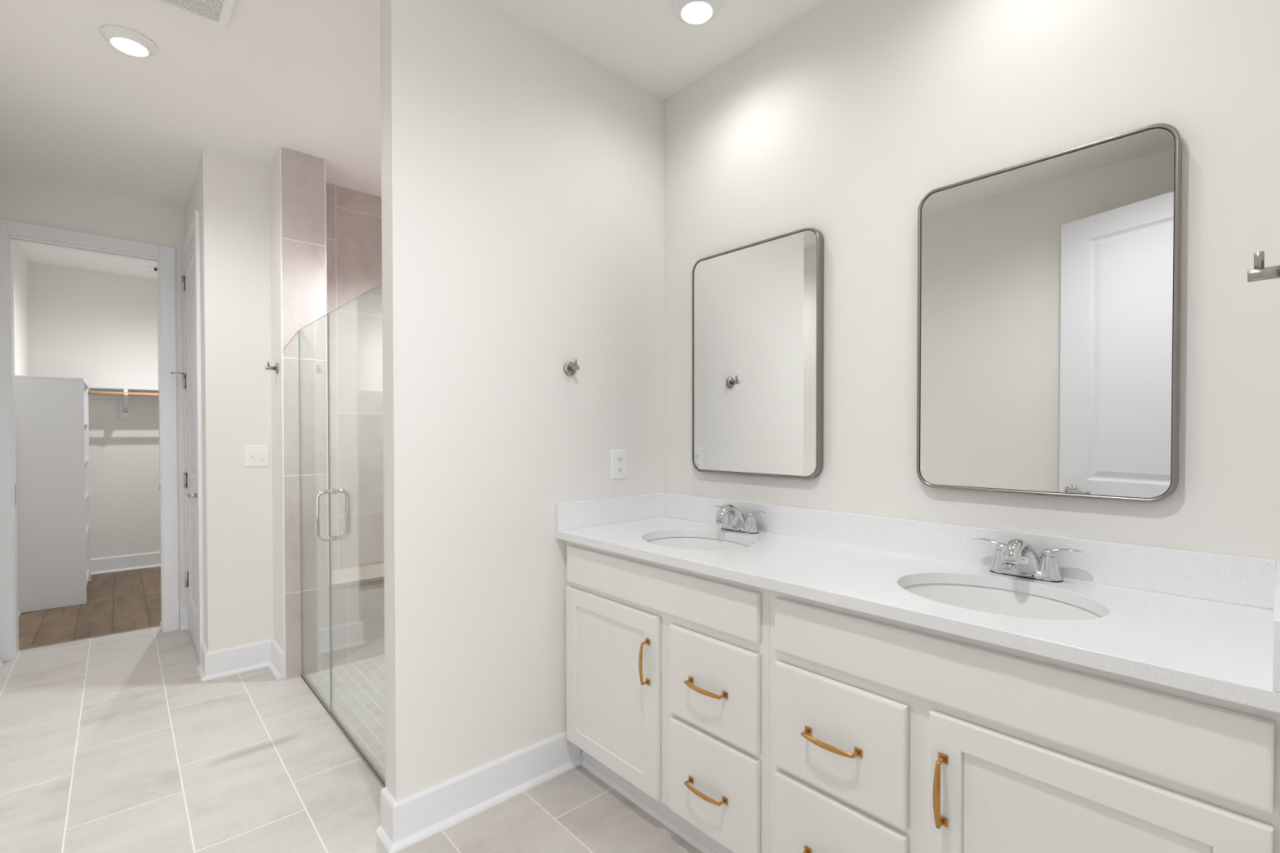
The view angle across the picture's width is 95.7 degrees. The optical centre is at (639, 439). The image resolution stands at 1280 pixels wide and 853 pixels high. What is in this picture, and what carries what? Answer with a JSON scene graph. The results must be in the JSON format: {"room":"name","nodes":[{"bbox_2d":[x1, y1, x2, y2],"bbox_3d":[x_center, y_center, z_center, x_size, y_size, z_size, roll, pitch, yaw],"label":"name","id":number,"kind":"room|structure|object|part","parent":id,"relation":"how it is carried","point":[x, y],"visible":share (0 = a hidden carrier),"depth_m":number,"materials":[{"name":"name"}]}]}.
{"room":"bathroom","nodes":[
{"label":"bathroom","id":0,"kind":"room"},
{"bbox_2d":[13,240,30,375],"bbox_3d":[-4.514,-0.137,4.092,0.115,2.743,2.279,-1,1,-42],"label":"wall","id":1,"kind":"structure","parent":0,"point":[20,263],"depth_m":4.55,"materials":[{"name":"white paint"}]},
{"bbox_2d":[0,170,186,628],"bbox_3d":[-2.854,-0.137,3.972,2.520,2.743,0.120,-1,1,-42],"label":"wall","id":2,"kind":"structure","parent":0,"point":[23,198],"depth_m":3.56,"materials":[{"name":"white paint"}]},
{"bbox_2d":[14,483,16,506],"bbox_3d":[-3.581,0.319,3.322,0.003,0.130,0.026,-1,1,-42],"label":"strike plate","id":3,"kind":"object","parent":2,"relation":"attached to","point":[15,483],"depth_m":3.32,"materials":[{"name":"metal"}]},
{"bbox_2d":[0,218,179,661],"bbox_3d":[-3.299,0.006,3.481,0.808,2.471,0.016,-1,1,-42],"label":"trim","id":4,"kind":"structure","parent":2,"relation":"attached to","point":[166,254],"depth_m":3.50,"materials":[{"name":"paint"}]},
{"bbox_2d":[19,625,160,650],"bbox_3d":[-3.415,1.239,3.628,0.640,0.006,0.019,-1,1,-42],"label":"trim","id":5,"kind":"structure","parent":2,"relation":"attached to","point":[156,625],"depth_m":3.60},
{"bbox_2d":[179,607,186,630],"bbox_3d":[-2.970,1.169,3.780,0.052,0.136,0.032,-1,1,-42],"label":"baseboard","id":6,"kind":"structure","parent":2,"relation":"attached to","point":[183,625],"depth_m":3.77,"materials":[{"name":"paint"}]},
{"bbox_2d":[28,262,160,559],"bbox_3d":[-4.416,-0.159,5.795,2.640,2.743,0.120,-1,1,-42],"label":"wall","id":7,"kind":"structure","parent":0,"point":[100,328],"depth_m":5.32,"materials":[{"name":"white paint"}]},
{"bbox_2d":[88,385,158,419],"bbox_3d":[-4.288,-0.330,5.588,1.482,0.282,0.354,-1,1,-42],"label":"closet shelf","id":8,"kind":"object","parent":7,"relation":"attached to","point":[106,388],"depth_m":5.33,"materials":[{"name":"wood"}]},
{"bbox_2d":[88,391,158,396],"bbox_3d":[-4.185,-0.406,5.472,1.482,0.033,0.033,-1,1,-42],"label":"hanging rod","id":9,"kind":"object","parent":8,"relation":"attached to","point":[91,393],"visible":0.34,"depth_m":5.11,"materials":[{"name":"brown wood"}]},
{"bbox_3d":[-4.655,-0.333,5.245,0.028,0.226,0.335,-1,1,-42],"label":"shelf bracket","id":10,"kind":"part","parent":8,"relation":"part of","materials":[{"name":"white metal"}]},
{"bbox_2d":[90,551,160,574],"bbox_3d":[-4.533,1.147,5.603,1.854,0.136,0.032,-1,1,-42],"label":"baseboard","id":11,"kind":"structure","parent":7,"relation":"attached to","point":[126,562],"depth_m":5.38,"materials":[{"name":"paint"}]},
{"bbox_2d":[185,149,284,652],"bbox_3d":[-2.331,-0.131,3.455,0.485,2.743,1.347,-1,1,-42],"label":"wall","id":12,"kind":"structure","parent":0,"point":[237,201],"depth_m":3.10,"materials":[{"name":"white paint"}]},
{"bbox_2d":[170,234,199,657],"bbox_3d":[-2.696,0.040,3.452,0.110,2.392,0.718,-1,1,-42],"label":"door","id":13,"kind":"structure","parent":12,"relation":"in","point":[188,282],"depth_m":3.50,"materials":[{"name":"paint"}]},
{"bbox_3d":[-2.514,0.314,3.252,0.048,0.062,0.146,-1,1,-42],"label":"handle","id":14,"kind":"part","parent":13,"relation":"part of","materials":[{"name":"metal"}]},
{"bbox_2d":[182,210,204,665],"bbox_3d":[-2.676,0.002,3.463,0.018,2.478,0.867,-1,1,-42],"label":"trim","id":15,"kind":"structure","parent":12,"relation":"attached to","point":[194,228],"depth_m":3.15,"materials":[{"name":"paint"}]},
{"bbox_2d":[196,638,284,681],"bbox_3d":[-2.127,1.177,3.098,0.546,0.136,0.233,0,1,-2],"label":"baseboard","id":16,"kind":"structure","parent":12,"relation":"attached to","point":[221,663],"depth_m":3.09,"materials":[{"name":"paint"}]},
{"bbox_2d":[244,444,269,466],"bbox_3d":[-2.082,0.091,3.150,0.114,0.119,0.018,-1,1,-42],"label":"light switch","id":17,"kind":"object","parent":12,"relation":"attached to","point":[255,455],"visible":1,"depth_m":3.15,"materials":[{"name":"white plastic"}]},
{"bbox_2d":[265,361,278,373],"bbox_3d":[-1.939,-0.378,3.050,0.053,0.061,0.054,-1,1,-42],"label":"robe hook","id":18,"kind":"object","parent":12,"relation":"attached to","point":[275,368],"visible":1,"depth_m":3.05,"materials":[{"name":"silver metal"}]},
{"bbox_3d":[-1.942,-0.374,3.047,0.046,0.019,0.019,-1,1,-42],"label":"post","id":19,"kind":"part","parent":18,"relation":"part of","materials":[{"name":"silver metal"}]},
{"bbox_2d":[279,146,328,679],"bbox_3d":[-1.764,-0.126,3.051,0.211,2.743,0.015,-1,1,-42],"label":"trim","id":20,"kind":"structure","parent":12,"relation":"attached to","point":[280,161],"depth_m":2.99,"materials":[{"name":"paint"}]},
{"bbox_2d":[280,146,328,679],"bbox_3d":[-1.867,-0.127,3.166,0.205,2.743,0.320,-1,1,-42],"label":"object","id":21,"kind":"object","parent":12,"relation":"attached to","point":[303,176],"visible":1,"depth_m":3.04,"materials":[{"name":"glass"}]},
{"bbox_2d":[298,314,330,713],"bbox_3d":[-1.592,0.339,2.831,0.012,1.815,0.550,-1,1,-42],"label":"screen","id":22,"kind":"object","parent":12,"relation":"attached to","point":[317,695],"visible":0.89,"depth_m":3.03,"materials":[{"name":"clear glass"}]},
{"bbox_2d":[0,566,702,852],"bbox_3d":[-1.959,1.295,3.088,2.640,0.102,7.457,-1,1,-42],"label":"floor","id":23,"kind":"structure","parent":0,"point":[117,743],"depth_m":2.25,"materials":[{"name":"tile"}]},
{"bbox_2d":[14,375,90,613],"bbox_3d":[-4.580,0.386,4.537,0.369,1.686,0.896,-1,1,-42],"label":"cabinet","id":24,"kind":"object","parent":23,"relation":"on","point":[52,413],"visible":0.8,"depth_m":4.21,"materials":[{"name":"wood"}]},
{"bbox_3d":[-4.580,-0.448,4.526,0.369,0.018,0.896,-1,1,-42],"label":"panel","id":25,"kind":"part","parent":24,"relation":"part of","materials":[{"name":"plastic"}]},
{"bbox_3d":[-4.874,0.392,4.863,0.367,1.668,0.018,-1,1,-42],"label":"panel","id":26,"kind":"part","parent":24,"relation":"part of","materials":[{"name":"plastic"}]},
{"bbox_3d":[-4.579,0.763,4.542,0.353,0.018,0.860,-1,1,-42],"label":"shelf","id":27,"kind":"part","parent":24,"relation":"part of","materials":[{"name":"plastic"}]},
{"bbox_3d":[-4.579,1.138,4.547,0.353,0.018,0.860,-1,1,-42],"label":"shelf","id":28,"kind":"part","parent":24,"relation":"part of","materials":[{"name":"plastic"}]},
{"bbox_2d":[300,675,385,787],"bbox_3d":[-1.270,1.249,2.488,0.021,0.006,1.514,-1,1,-42],"label":"trim","id":29,"kind":"structure","parent":23,"relation":"on","point":[383,784],"depth_m":2.34,"materials":[{"name":"metal"}]},
{"bbox_2d":[328,563,384,669],"bbox_3d":[-1.434,1.008,3.566,0.950,0.459,0.324,-1,1,-42],"label":"shower bench","id":30,"kind":"object","parent":23,"relation":"on","point":[357,593],"visible":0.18,"depth_m":3.24,"materials":[{"name":"tile"}]},
{"bbox_2d":[565,540,769,852],"bbox_3d":[0.203,0.816,2.030,0.585,0.882,0.935,-1,1,-42],"label":"vanity cabinet","id":31,"kind":"object","parent":23,"relation":"on","point":[668,667],"visible":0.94,"depth_m":1.77,"materials":[{"name":"paint"}]},
{"bbox_3d":[-0.107,0.846,2.006,0.016,0.578,0.496,-1,1,-42],"label":"door","id":32,"kind":"part","parent":31,"relation":"part of","materials":[{"name":"paint"}]},
{"bbox_3d":[0.012,0.708,1.832,0.037,0.147,0.018,-1,1,-42],"label":"handle","id":33,"kind":"part","parent":31,"relation":"part of","materials":[{"name":"gold metal"}]},
{"bbox_3d":[0.181,1.006,1.649,0.037,0.018,0.147,-1,1,-42],"label":"handle","id":34,"kind":"part","parent":31,"relation":"part of","materials":[{"name":"gold metal"}]},
{"bbox_3d":[0.180,0.710,1.645,0.037,0.018,0.147,-1,1,-42],"label":"handle","id":35,"kind":"part","parent":31,"relation":"part of","materials":[{"name":"gold metal"}]},
{"bbox_3d":[0.204,0.998,1.662,0.016,0.284,0.329,-1,1,-42],"label":"drawer","id":36,"kind":"part","parent":31,"relation":"part of","materials":[{"name":"paint"}]},
{"bbox_3d":[0.204,0.704,1.658,0.016,0.268,0.329,-1,1,-42],"label":"drawer","id":37,"kind":"part","parent":31,"relation":"part of","materials":[{"name":"paint"}]},
{"bbox_2d":[555,492,1279,713],"bbox_3d":[0.513,0.313,1.690,0.577,0.132,1.846,-1,1,-42],"label":"countertop","id":38,"kind":"structure","parent":31,"relation":"on","point":[1207,624],"depth_m":1.37,"materials":[{"name":"white stone"}]},
{"bbox_2d":[646,537,749,550],"bbox_3d":[0.197,0.454,2.010,0.392,0.158,0.464,-1,1,-42],"label":"sink basin","id":39,"kind":"object","parent":38,"relation":"in","point":[686,543],"visible":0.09,"depth_m":2.19,"materials":[{"name":"white ceramic"}]},
{"bbox_2d":[713,504,765,533],"bbox_3d":[0.365,0.291,2.171,0.182,0.104,0.183,0,1,1],"label":"faucet","id":40,"kind":"object","parent":38,"relation":"on","point":[733,518],"visible":1,"depth_m":2.13,"materials":[{"name":"silver metal"}]},
{"bbox_3d":[0.337,0.291,2.141,0.160,0.104,0.104,-1,1,-42],"label":"spout","id":41,"kind":"part","parent":40,"relation":"part of","materials":[{"name":"silver metal"}]},
{"bbox_3d":[0.426,0.272,2.117,0.032,0.024,0.086,-1,1,-42],"label":"handle","id":42,"kind":"part","parent":40,"relation":"part of","materials":[{"name":"silver metal"}]},
{"bbox_2d":[902,583,1101,620],"bbox_3d":[0.813,0.462,1.334,0.392,0.158,0.464,-1,1,-42],"label":"sink basin","id":43,"kind":"object","parent":38,"relation":"in","point":[980,598],"visible":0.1,"depth_m":1.47,"materials":[{"name":"white ceramic"}]},
{"bbox_2d":[973,537,1083,582],"bbox_3d":[0.981,0.299,1.487,0.182,0.104,0.183,0,1,1],"label":"faucet","id":44,"kind":"object","parent":38,"relation":"on","point":[1017,557],"visible":1,"depth_m":1.45,"materials":[{"name":"silver metal"}]},
{"bbox_3d":[0.939,0.278,1.547,0.032,0.024,0.086,-1,1,-42],"label":"handle","id":45,"kind":"part","parent":44,"relation":"part of","materials":[{"name":"silver metal"}]},
{"bbox_3d":[0.953,0.299,1.456,0.160,0.104,0.104,-1,1,-42],"label":"spout","id":46,"kind":"part","parent":44,"relation":"part of","materials":[{"name":"silver metal"}]},
{"bbox_3d":[1.042,0.280,1.432,0.032,0.024,0.086,-1,1,-42],"label":"handle","id":47,"kind":"part","parent":44,"relation":"part of","materials":[{"name":"silver metal"}]},
{"bbox_2d":[769,590,1279,852],"bbox_3d":[0.821,0.825,1.344,0.585,0.882,0.910,-1,1,-42],"label":"vanity cabinet","id":48,"kind":"object","parent":23,"relation":"on","point":[887,735],"visible":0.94,"depth_m":1.13,"materials":[{"name":"paint"}]},
{"bbox_3d":[0.441,1.009,1.359,0.037,0.018,0.147,-1,1,-42],"label":"handle","id":49,"kind":"part","parent":48,"relation":"part of","materials":[{"name":"gold metal"}]},
{"bbox_3d":[0.441,0.713,1.355,0.037,0.018,0.147,-1,1,-42],"label":"handle","id":50,"kind":"part","parent":48,"relation":"part of","materials":[{"name":"gold metal"}]},
{"bbox_3d":[0.463,1.001,1.375,0.016,0.284,0.335,-1,1,-42],"label":"drawer","id":51,"kind":"part","parent":48,"relation":"part of","materials":[{"name":"paint"}]},
{"bbox_3d":[0.463,0.708,1.371,0.016,0.268,0.335,-1,1,-42],"label":"drawer","id":52,"kind":"part","parent":48,"relation":"part of","materials":[{"name":"paint"}]},
{"bbox_3d":[0.606,0.716,1.172,0.037,0.147,0.018,-1,1,-42],"label":"handle","id":53,"kind":"part","parent":48,"relation":"part of","materials":[{"name":"gold metal"}]},
{"bbox_3d":[0.768,0.858,1.034,0.016,0.578,0.483,-1,1,-42],"label":"door","id":54,"kind":"part","parent":48,"relation":"part of","materials":[{"name":"paint"}]},
{"bbox_2d":[325,182,383,570],"bbox_3d":[-1.584,-0.135,3.716,0.974,2.743,0.120,-1,1,-42],"label":"wall","id":55,"kind":"structure","parent":0,"point":[353,218],"depth_m":3.51,"materials":[{"name":"tile"}]},
{"bbox_2d":[0,0,827,279],"bbox_3d":[-1.962,-1.547,3.051,2.640,0.100,7.457,-1,1,-42],"label":"ceiling","id":56,"kind":"structure","parent":0,"point":[77,108],"depth_m":2.36,"materials":[{"name":"white paint"}]},
{"bbox_2d":[99,25,158,57],"bbox_3d":[-1.901,-1.471,2.158,0.164,0.029,0.164,-1,1,-42],"label":"recessed light","id":57,"kind":"object","parent":56,"relation":"in","point":[128,41],"visible":1,"depth_m":2.13,"materials":[{"name":"white plastic"}]},
{"bbox_2d":[147,266,156,271],"bbox_3d":[-4.300,-1.506,5.116,0.068,0.030,0.068,-1,1,-42],"label":"ceiling sensor","id":58,"kind":"object","parent":56,"relation":"attached to","point":[153,267],"visible":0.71,"depth_m":5.11,"materials":[{"name":"white plastic"}]},
{"bbox_2d":[151,0,235,27],"bbox_3d":[-1.492,-1.474,1.852,0.323,0.016,0.320,-1,1,-42],"label":"ceiling vent","id":59,"kind":"object","parent":56,"relation":"in","point":[218,12],"visible":1,"depth_m":1.98,"materials":[{"name":"white plastic"}]},
{"bbox_2d":[671,0,722,24],"bbox_3d":[0.195,-1.470,1.985,0.172,0.029,0.172,-1,1,-42],"label":"recessed light","id":60,"kind":"object","parent":56,"relation":"in","point":[687,11],"visible":1,"depth_m":1.97,"materials":[{"name":"white glass"}]},
{"bbox_2d":[380,0,664,801],"bbox_3d":[-0.357,-0.116,2.209,1.168,2.743,0.097,-1,1,-42],"label":"wall","id":61,"kind":"structure","parent":0,"point":[522,175],"depth_m":2.02,"materials":[{"name":"white paint"}]},
{"bbox_2d":[375,730,582,852],"bbox_3d":[-0.531,1.189,2.045,0.730,0.136,0.129,-1,1,-42],"label":"baseboard","id":62,"kind":"structure","parent":61,"relation":"attached to","point":[407,821],"depth_m":1.94,"materials":[{"name":"paint"}]},
{"bbox_2d":[563,358,579,375],"bbox_3d":[-0.253,-0.273,2.199,0.054,0.061,0.053,-1,1,-42],"label":"robe hook","id":63,"kind":"object","parent":61,"relation":"attached to","point":[570,368],"visible":1,"depth_m":2.20,"materials":[{"name":"silver metal"}]},
{"bbox_3d":[-0.250,-0.270,2.196,0.019,0.019,0.046,-1,1,-42],"label":"post","id":64,"kind":"part","parent":63,"relation":"part of","materials":[{"name":"silver metal"}]},
{"bbox_2d":[611,449,627,479],"bbox_3d":[-0.083,0.104,2.387,0.086,0.122,0.008,-1,1,-42],"label":"outlet","id":65,"kind":"object","parent":61,"relation":"attached to","point":[619,457],"visible":1,"depth_m":2.38,"materials":[{"name":"white plastic"}]},
{"bbox_2d":[617,466,623,472],"bbox_3d":[-0.082,0.125,2.385,0.034,0.027,0.002,-1,1,-42],"label":"receptacle","id":66,"kind":"object","parent":65,"relation":"attached to","point":[620,468],"depth_m":2.38,"materials":[{"name":"white plastic"}]},
{"bbox_2d":[617,455,623,462],"bbox_3d":[-0.082,0.082,2.385,0.034,0.027,0.002,-1,1,-42],"label":"receptacle","id":67,"kind":"object","parent":65,"relation":"attached to","point":[620,458],"depth_m":2.39,"materials":[{"name":"white plastic"}]},
{"bbox_2d":[664,0,1279,562],"bbox_3d":[-0.181,-0.126,2.977,0.120,2.743,4.937,-1,1,-42],"label":"wall","id":68,"kind":"structure","parent":0,"point":[838,122],"depth_m":1.68,"materials":[{"name":"white paint"}]},
{"bbox_2d":[692,226,823,479],"bbox_3d":[0.421,-0.298,2.189,0.034,0.868,0.584,-1,1,-42],"label":"wall mirror","id":69,"kind":"object","parent":68,"relation":"attached to","point":[757,308],"visible":1,"depth_m":2.14,"materials":[{"name":"metal"}]},
{"bbox_2d":[665,493,1275,608],"bbox_3d":[0.720,0.295,1.875,0.021,0.102,1.803,-1,1,-42],"label":"backsplash","id":70,"kind":"structure","parent":68,"relation":"attached to","point":[1233,579],"depth_m":1.50,"materials":[{"name":"white stone"}]},
{"bbox_2d":[916,123,1182,502],"bbox_3d":[1.025,-0.290,1.518,0.034,0.868,0.572,-1,1,-42],"label":"wall mirror","id":71,"kind":"object","parent":68,"relation":"attached to","point":[1049,286],"visible":1,"depth_m":1.47,"materials":[{"name":"metal"}]},
{"bbox_3d":[0.524,-0.093,0.371,2.319,2.743,0.120,-1,1,-42],"label":"wall","id":72,"kind":"structure","parent":0,"visible":0},
{"bbox_2d":[1247,251,1279,282],"bbox_3d":[0.956,-0.255,0.875,0.054,0.061,0.053,-1,1,-42],"label":"robe hook","id":73,"kind":"object","parent":72,"relation":"attached to","point":[1260,273],"visible":1,"depth_m":0.88,"materials":[{"name":"silver metal"}]},
{"bbox_3d":[0.954,-0.252,0.878,0.019,0.019,0.046,-1,1,-42],"label":"post","id":74,"kind":"part","parent":73,"relation":"part of","materials":[{"name":"silver metal"}]},
{"bbox_3d":[-0.364,-0.117,2.274,1.068,2.743,0.009,-1,1,-42],"label":"wall","id":75,"kind":"structure","parent":0,"visible":0},
{"bbox_2d":[314,283,385,784],"bbox_3d":[-1.087,0.343,2.271,0.147,1.810,0.946,-1,1,-42],"label":"shower door","id":76,"kind":"structure","parent":75,"relation":"attached to","point":[317,530],"depth_m":2.60,"materials":[{"name":"clear glass"}]},
{"bbox_3d":[-1.369,0.338,2.583,0.147,0.235,0.025,-1,1,-42],"label":"handle","id":77,"kind":"part","parent":76,"relation":"part of","materials":[{"name":"silver metal"}]},
{"bbox_3d":[-1.089,0.337,2.273,0.006,1.797,0.940,-1,1,-42],"label":"glass panel","id":78,"kind":"part","parent":76,"relation":"part of","materials":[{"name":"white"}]}
]}

